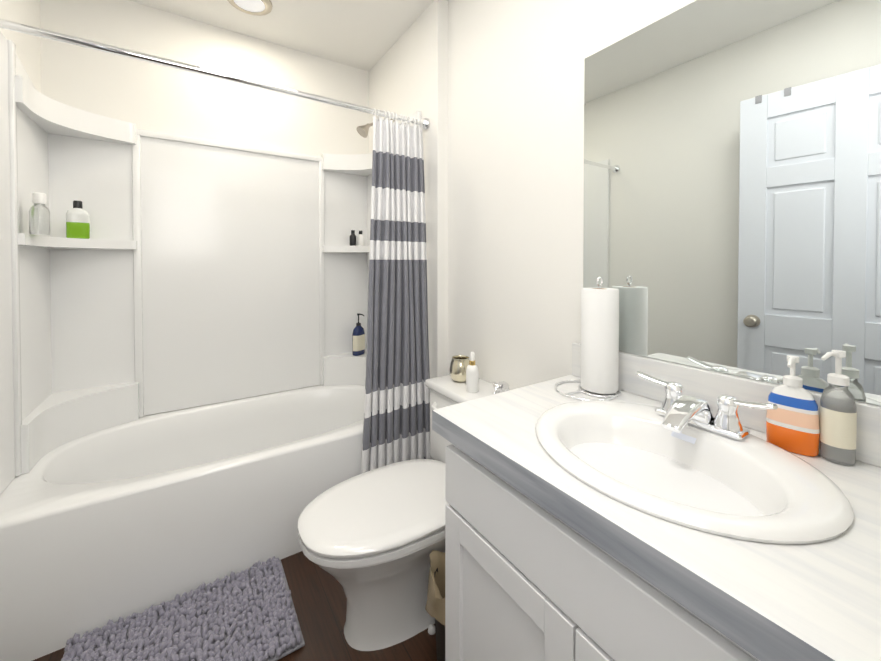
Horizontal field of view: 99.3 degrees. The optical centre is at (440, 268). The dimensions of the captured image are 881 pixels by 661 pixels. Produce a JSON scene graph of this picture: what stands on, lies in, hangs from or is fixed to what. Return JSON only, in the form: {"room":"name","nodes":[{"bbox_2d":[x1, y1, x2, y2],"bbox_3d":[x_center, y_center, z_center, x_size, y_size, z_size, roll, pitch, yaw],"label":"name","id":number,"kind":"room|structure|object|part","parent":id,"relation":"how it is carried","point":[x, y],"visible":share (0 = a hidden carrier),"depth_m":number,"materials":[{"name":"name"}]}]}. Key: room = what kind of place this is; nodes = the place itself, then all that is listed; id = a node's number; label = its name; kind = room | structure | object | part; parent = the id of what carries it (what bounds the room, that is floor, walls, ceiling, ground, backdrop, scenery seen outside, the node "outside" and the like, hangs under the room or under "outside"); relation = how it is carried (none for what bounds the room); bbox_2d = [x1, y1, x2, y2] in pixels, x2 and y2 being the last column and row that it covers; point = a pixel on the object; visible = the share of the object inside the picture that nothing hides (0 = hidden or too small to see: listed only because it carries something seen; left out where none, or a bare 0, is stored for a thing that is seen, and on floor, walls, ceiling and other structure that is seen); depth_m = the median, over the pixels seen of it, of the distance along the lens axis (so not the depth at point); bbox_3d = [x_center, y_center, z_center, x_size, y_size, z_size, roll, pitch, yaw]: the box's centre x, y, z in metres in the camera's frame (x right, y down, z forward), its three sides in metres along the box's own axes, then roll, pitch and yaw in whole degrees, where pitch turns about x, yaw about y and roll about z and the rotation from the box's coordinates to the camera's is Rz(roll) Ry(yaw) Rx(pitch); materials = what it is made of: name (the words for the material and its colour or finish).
{"room":"bathroom","nodes":[
{"label":"bathroom","id":0,"kind":"room"},
{"bbox_2d":[0,0,40,92],"bbox_3d":[-1.111,-0.047,0.588,0.100,2.440,2.476,-1,1,-33],"label":"wall","id":1,"kind":"structure","parent":0,"point":[28,47],"depth_m":1.50,"materials":[{"name":"white paint"}]},
{"bbox_2d":[40,0,368,415],"bbox_3d":[-1.179,-0.070,2.083,1.625,2.440,0.100,-1,1,-33],"label":"wall","id":2,"kind":"structure","parent":0,"point":[143,95],"depth_m":1.95,"materials":[{"name":"white paint"}]},
{"bbox_2d":[32,551,436,660],"bbox_3d":[-0.077,1.204,0.567,1.785,0.060,3.876,-1,1,-33],"label":"floor","id":3,"kind":"structure","parent":0,"point":[319,598],"depth_m":1.21,"materials":[{"name":"brown wood"}]},
{"bbox_2d":[61,556,304,660],"bbox_3d":[-0.782,1.142,1.148,0.616,0.044,0.402,-1,1,-33],"label":"bath mat","id":4,"kind":"object","parent":3,"relation":"on","point":[247,615],"visible":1,"depth_m":1.18,"materials":[{"name":"grey"}]},
{"bbox_2d":[0,32,420,660],"bbox_3d":[-0.901,0.180,1.753,1.519,1.950,0.756,-1,1,-33],"label":"tub","id":5,"kind":"object","parent":3,"relation":"on","point":[194,276],"visible":0.77,"depth_m":1.72,"materials":[{"name":"white plastic"}]},
{"bbox_2d":[29,192,49,234],"bbox_3d":[-1.490,-0.202,1.391,0.054,0.154,0.054,-1,1,-33],"label":"clear bottle","id":6,"kind":"object","parent":5,"relation":"on","point":[39,217],"visible":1,"depth_m":1.38,"materials":[{"name":"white plastic"}]},
{"bbox_2d":[66,200,89,238],"bbox_3d":[-1.574,-0.210,1.625,0.075,0.163,0.048,-1,1,-33],"label":"bottle","id":7,"kind":"object","parent":5,"relation":"on","point":[77,221],"visible":0.92,"depth_m":1.61,"materials":[{"name":"green plastic"}]},
{"bbox_2d":[350,230,355,245],"bbox_3d":[-0.547,-0.189,2.339,0.042,0.098,0.042,-1,1,-33],"label":"bottle","id":8,"kind":"object","parent":5,"relation":"on","point":[352,239],"visible":0.88,"depth_m":2.32,"materials":[{"name":"black plastic"}]},
{"bbox_2d":[352,313,364,355],"bbox_3d":[-0.511,0.412,2.344,0.086,0.257,0.076,-1,1,-33],"label":"bottle","id":9,"kind":"object","parent":5,"relation":"on","point":[358,341],"visible":1,"depth_m":2.32,"materials":[{"name":"blue plastic"}]},
{"bbox_2d":[357,231,363,245],"bbox_3d":[-0.506,-0.189,2.372,0.042,0.098,0.042,-1,1,-33],"label":"bottle","id":10,"kind":"object","parent":5,"relation":"on","point":[360,239],"visible":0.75,"depth_m":2.36,"materials":[{"name":"white plastic"}]},
{"bbox_2d":[298,375,500,650],"bbox_3d":[-0.088,0.819,1.310,0.776,0.686,0.472,-1,1,-33],"label":"toilet","id":11,"kind":"object","parent":3,"relation":"on","point":[370,541],"visible":0.62,"depth_m":1.16,"materials":[{"name":"white ceramic"}]},
{"bbox_2d":[450,355,468,382],"bbox_3d":[0.084,0.422,1.572,0.092,0.097,0.092,-1,1,-33],"label":"votive","id":12,"kind":"object","parent":11,"relation":"on","point":[459,364],"visible":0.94,"depth_m":1.54,"materials":[{"name":"gold glass"}]},
{"bbox_2d":[466,352,478,392],"bbox_3d":[0.123,0.398,1.444,0.048,0.150,0.048,-1,1,-33],"label":"spray bottle","id":13,"kind":"object","parent":11,"relation":"on","point":[472,378],"visible":1,"depth_m":1.43,"materials":[{"name":"white plastic"}]},
{"bbox_2d":[493,381,509,394],"bbox_3d":[0.221,0.447,1.388,0.116,0.054,0.055,-1,1,-33],"label":"elephant figurine","id":14,"kind":"object","parent":11,"relation":"on","point":[502,386],"visible":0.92,"depth_m":1.37,"materials":[{"name":"white ceramic"}]},
{"bbox_2d":[425,550,444,660],"bbox_3d":[0.064,1.010,1.090,0.214,0.311,0.212,-1,1,-33],"label":"trash can","id":15,"kind":"object","parent":3,"relation":"on","point":[435,606],"visible":0.31,"depth_m":1.05,"materials":[{"name":"beige wicker"}]},
{"bbox_2d":[432,342,880,660],"bbox_3d":[0.421,0.670,0.745,0.542,1.001,0.784,-1,1,-33],"label":"bathroom vanity","id":16,"kind":"object","parent":3,"relation":"on","point":[658,510],"depth_m":0.64,"materials":[{"name":"white paint"}]},
{"bbox_2d":[554,277,620,400],"bbox_3d":[0.408,0.184,1.051,0.173,0.322,0.166,-1,1,-33],"label":"paper towel","id":17,"kind":"object","parent":16,"relation":"on","point":[599,340],"visible":1,"depth_m":1.01,"materials":[{"name":"paper"},{"name":"chrome"}]},
{"bbox_2d":[535,400,853,543],"bbox_3d":[0.423,0.410,0.718,0.432,0.150,0.496,-1,1,-33],"label":"sink","id":18,"kind":"object","parent":16,"relation":"in","point":[702,483],"depth_m":0.66,"materials":[{"name":"white ceramic"}]},
{"bbox_2d":[636,371,777,440],"bbox_3d":[0.514,0.292,0.775,0.153,0.086,0.260,-1,1,-33],"label":"faucet","id":19,"kind":"object","parent":16,"relation":"on","point":[689,417],"depth_m":0.76,"materials":[{"name":"silver metal"}]},
{"bbox_3d":[0.671,0.260,0.718,0.061,0.180,0.075,-1,1,-33],"label":"soap dial","id":20,"kind":"part","parent":16,"relation":"part of","materials":[{"name":"plastic"}]},
{"bbox_2d":[819,350,856,465],"bbox_3d":[0.719,0.251,0.680,0.065,0.200,0.047,-1,1,-33],"label":"soap dispenser","id":21,"kind":"object","parent":16,"relation":"on","point":[837,422],"visible":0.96,"depth_m":0.67,"materials":[{"name":"grey plastic"}]},
{"bbox_2d":[129,0,448,71],"bbox_3d":[-0.077,-1.296,0.529,1.785,0.060,3.876,-1,1,-33],"label":"ceiling","id":22,"kind":"structure","parent":0,"point":[365,35],"depth_m":1.96,"materials":[{"name":"white paint"}]},
{"bbox_2d":[227,0,272,15],"bbox_3d":[-0.918,-1.278,1.798,0.204,0.014,0.204,-1,1,-33],"label":"recessed light","id":23,"kind":"object","parent":22,"relation":"in","point":[258,7],"visible":1,"depth_m":1.82,"materials":[{"name":"silver metal"}]},
{"bbox_2d":[369,0,447,389],"bbox_3d":[-0.245,-0.071,2.195,0.060,2.440,0.936,-1,1,-33],"label":"wall","id":24,"kind":"structure","parent":0,"point":[408,73],"depth_m":1.83,"materials":[{"name":"white paint"}]},
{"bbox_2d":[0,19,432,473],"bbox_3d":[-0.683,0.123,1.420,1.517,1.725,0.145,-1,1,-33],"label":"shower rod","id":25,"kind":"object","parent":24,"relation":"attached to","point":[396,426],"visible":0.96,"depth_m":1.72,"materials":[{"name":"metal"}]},
{"bbox_2d":[361,116,432,473],"bbox_3d":[-0.210,0.146,1.722,0.391,1.670,0.130,-1,1,-33],"label":"curtain","id":26,"kind":"object","parent":25,"relation":"hanging from","point":[396,426],"depth_m":1.73,"materials":[{"name":"fabric"}]},
{"bbox_2d":[356,119,393,137],"bbox_3d":[-0.369,-0.803,2.117,0.216,0.145,0.072,-1,1,-33],"label":"shower head","id":27,"kind":"object","parent":24,"relation":"attached to","point":[362,130],"visible":0.54,"depth_m":2.07},
{"bbox_2d":[448,0,878,405],"bbox_3d":[0.271,-0.062,1.553,0.100,2.440,2.576,-1,1,-33],"label":"wall","id":28,"kind":"structure","parent":0,"point":[516,69],"depth_m":1.41,"materials":[{"name":"white paint"}]},
{"bbox_2d":[583,0,880,405],"bbox_3d":[0.656,-0.203,0.864,0.006,0.890,0.745,-1,1,-33],"label":"mirror","id":29,"kind":"object","parent":28,"relation":"attached to","point":[732,187],"visible":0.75,"depth_m":0.83,"materials":[{"name":"silver glass"}]}
]}

